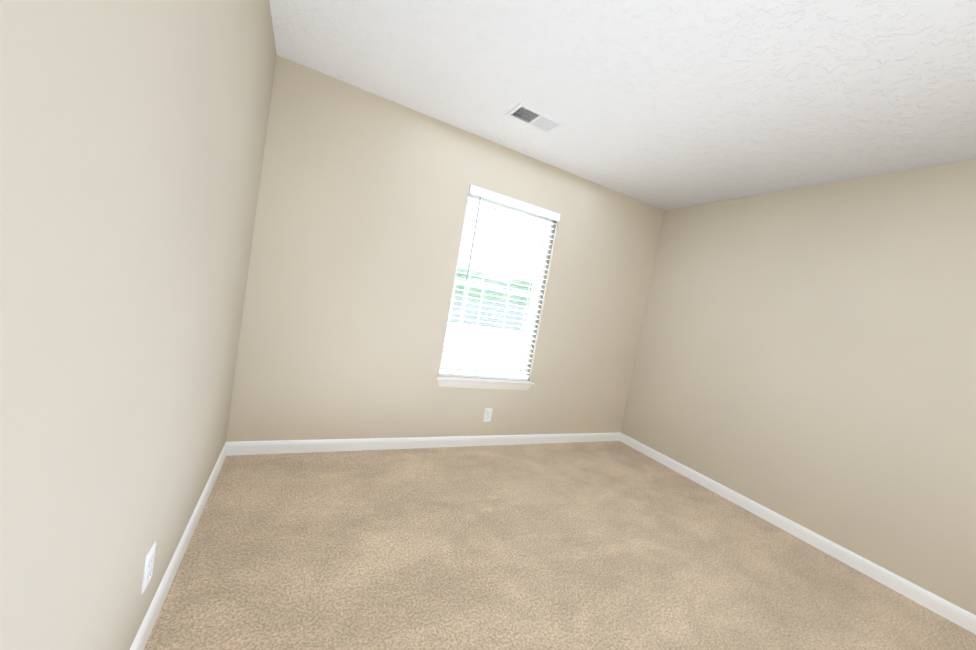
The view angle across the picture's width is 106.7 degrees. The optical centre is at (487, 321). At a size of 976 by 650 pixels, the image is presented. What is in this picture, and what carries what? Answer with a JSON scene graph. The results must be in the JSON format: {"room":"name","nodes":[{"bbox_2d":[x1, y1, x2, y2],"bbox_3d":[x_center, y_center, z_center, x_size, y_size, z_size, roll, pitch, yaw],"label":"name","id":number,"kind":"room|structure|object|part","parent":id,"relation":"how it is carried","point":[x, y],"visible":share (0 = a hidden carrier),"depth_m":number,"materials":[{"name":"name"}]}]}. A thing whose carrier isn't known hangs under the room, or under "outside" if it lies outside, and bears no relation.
{"room":"empty bedroom","nodes":[
{"label":"empty bedroom","id":0,"kind":"room"},
{"bbox_2d":[0,0,276,649],"bbox_3d":[-0.575,-0.111,0.295,0.160,2.430,4.520,8,4,-27],"label":"wall","id":1,"kind":"structure","parent":0,"point":[132,138],"depth_m":0.68,"materials":[{"name":"beige paint"}]},
{"bbox_2d":[141,541,155,593],"bbox_3d":[-1.008,0.730,1.083,0.009,0.115,0.070,8,4,-27],"label":"electrical outlet","id":2,"kind":"object","parent":1,"relation":"attached to","point":[148,566],"visible":1,"depth_m":1.07,"materials":[{"name":"white plastic"}]},
{"bbox_2d":[130,443,226,649],"bbox_3d":[-0.692,1.055,0.396,0.013,0.085,4.187,8,4,-27],"label":"baseboard","id":3,"kind":"structure","parent":1,"relation":"attached to","point":[146,627],"depth_m":1.34,"materials":[{"name":"white wood"}]},
{"bbox_2d":[226,55,663,441],"bbox_3d":[0.041,-0.165,3.057,3.450,2.430,0.160,8,4,-27],"label":"wall","id":4,"kind":"structure","parent":0,"point":[360,216],"depth_m":2.59,"materials":[{"name":"beige paint"}]},
{"bbox_2d":[226,432,620,455],"bbox_3d":[-0.117,1.000,3.047,3.450,0.085,0.013,8,4,-27],"label":"baseboard","id":5,"kind":"structure","parent":4,"relation":"attached to","point":[276,447],"depth_m":2.75,"materials":[{"name":"white wood"}]},
{"bbox_2d":[435,376,534,384],"bbox_3d":[-0.019,0.486,3.063,0.921,0.018,0.126,8,4,-27],"label":"window sill","id":6,"kind":"structure","parent":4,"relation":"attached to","point":[482,380],"depth_m":3.00,"materials":[{"name":"white wood"}]},
{"bbox_2d":[483,408,491,421],"bbox_3d":[-0.001,0.791,3.078,0.070,0.115,0.009,8,4,-27],"label":"electrical outlet","id":7,"kind":"object","parent":4,"relation":"attached to","point":[487,414],"visible":1,"depth_m":3.08,"materials":[{"name":"white plastic"}]},
{"bbox_2d":[437,194,553,390],"bbox_3d":[0.082,-0.224,3.060,0.899,1.574,0.177,8,4,-27],"label":"window","id":8,"kind":"structure","parent":4,"relation":"in","point":[478,373],"depth_m":3.06,"materials":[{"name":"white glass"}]},
{"bbox_3d":[-0.025,0.466,3.076,0.842,0.016,0.050,8,4,-27],"label":"window blind bottom rail","id":9,"kind":"part","parent":8,"relation":"part of","materials":[{"name":"white plastic"}]},
{"bbox_3d":[-0.009,0.530,3.032,0.899,0.062,0.017,8,4,-27],"label":"window sill apron","id":10,"kind":"part","parent":8,"relation":"part of","materials":[{"name":"white wood"}]},
{"bbox_3d":[0.015,0.061,3.109,0.812,0.764,0.030,8,4,-27],"label":"window sash","id":11,"kind":"part","parent":8,"relation":"part of","materials":[{"name":"white plastic"}]},
{"bbox_3d":[0.117,-0.626,3.098,0.752,0.664,0.020,8,4,-27],"label":"sash glass","id":12,"kind":"part","parent":8,"relation":"part of","materials":[{"name":"clear glass"}]},
{"bbox_3d":[0.117,-0.626,3.098,0.812,0.724,0.030,8,4,-27],"label":"window sash","id":13,"kind":"part","parent":8,"relation":"part of","materials":[{"name":"white plastic"}]},
{"bbox_3d":[0.062,-0.261,3.105,0.864,1.512,0.070,8,4,-27],"label":"vinyl window frame","id":14,"kind":"part","parent":8,"relation":"part of","materials":[{"name":"white plastic"}]},
{"bbox_2d":[527,221,556,374],"bbox_3d":[0.098,-0.261,3.036,0.864,1.394,0.036,8,4,-27],"label":"track","id":15,"kind":"object","parent":4,"relation":"attached to","point":[542,292],"visible":0.39,"depth_m":3.23,"materials":[{"name":"grey plastic"}]},
{"bbox_2d":[144,441,975,649],"bbox_3d":[0.804,1.337,1.196,3.770,0.060,4.520,8,4,-27],"label":"floor","id":16,"kind":"structure","parent":0,"point":[609,545],"depth_m":1.76,"materials":[{"name":"carpet"}]},
{"bbox_2d":[269,0,975,209],"bbox_3d":[1.225,-1.133,1.054,3.770,0.100,4.520,8,4,-27],"label":"ceiling","id":17,"kind":"structure","parent":0,"point":[666,104],"depth_m":1.81,"materials":[{"name":"white paint"}]},
{"bbox_2d":[505,102,564,133],"bbox_3d":[0.334,-1.481,2.339,0.345,0.359,0.192,8,4,-27],"label":"ceiling vent","id":18,"kind":"object","parent":17,"relation":"in","point":[543,122],"visible":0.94,"depth_m":2.35,"materials":[{"name":"white metal"}]},
{"bbox_2d":[621,159,975,614],"bbox_3d":[2.600,0.334,1.956,0.160,2.430,4.520,8,4,-27],"label":"wall","id":19,"kind":"structure","parent":0,"point":[805,357],"depth_m":2.39,"materials":[{"name":"beige paint"}]},
{"bbox_2d":[619,433,975,634],"bbox_3d":[2.330,1.478,1.977,0.013,0.085,4.187,8,4,-27],"label":"baseboard","id":20,"kind":"structure","parent":19,"relation":"attached to","point":[953,613],"depth_m":2.30,"materials":[{"name":"white wood"}]},
{"label":"outside","id":21,"kind":"structure","parent":0,"visible":0},
{"bbox_2d":[443,199,542,370],"bbox_3d":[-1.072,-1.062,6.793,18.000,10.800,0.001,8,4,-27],"label":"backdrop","id":22,"kind":"structure","parent":21,"point":[487,275],"depth_m":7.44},
{"bbox_3d":[0.223,-0.972,2.989,0.852,0.043,0.058,8,4,-27],"label":"blind headrail","id":23,"kind":"object","parent":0,"visible":0},
{"bbox_2d":[451,199,479,368],"bbox_3d":[-0.181,-0.287,2.920,0.008,1.432,0.002,8,4,-27],"label":"blind cord","id":24,"kind":"object","parent":23,"relation":"hanging from","point":[479,199],"depth_m":2.93,"materials":[{"name":"white fabric"}]},
{"bbox_2d":[453,198,482,374],"bbox_3d":[-0.157,-0.280,2.874,0.008,1.432,0.002,8,4,-27],"label":"blind cord","id":25,"kind":"object","parent":23,"relation":"hanging from","point":[482,198],"depth_m":2.87,"materials":[{"name":"white fabric"}]},
{"bbox_2d":[466,197,480,280],"bbox_3d":[-0.111,-0.655,2.832,0.012,0.675,0.012,8,4,-27],"label":"blind wand","id":26,"kind":"object","parent":23,"relation":"hanging from","point":[473,240],"visible":0.83,"depth_m":2.83,"materials":[{"name":"grey plastic"}]},
{"bbox_2d":[469,184,560,221],"bbox_3d":[0.241,-0.956,2.950,0.861,0.066,0.016,8,4,-27],"label":"blind valance","id":27,"kind":"object","parent":23,"relation":"attached to","point":[508,201],"visible":1,"depth_m":2.92,"materials":[{"name":"white plastic"}]},
{"bbox_2d":[516,218,547,378],"bbox_3d":[0.382,-0.204,3.150,0.024,1.432,0.006,10,3,6],"label":"blind cord","id":28,"kind":"object","parent":23,"relation":"hanging from","point":[545,218],"depth_m":3.15,"materials":[{"name":"white fabric"}]}
]}

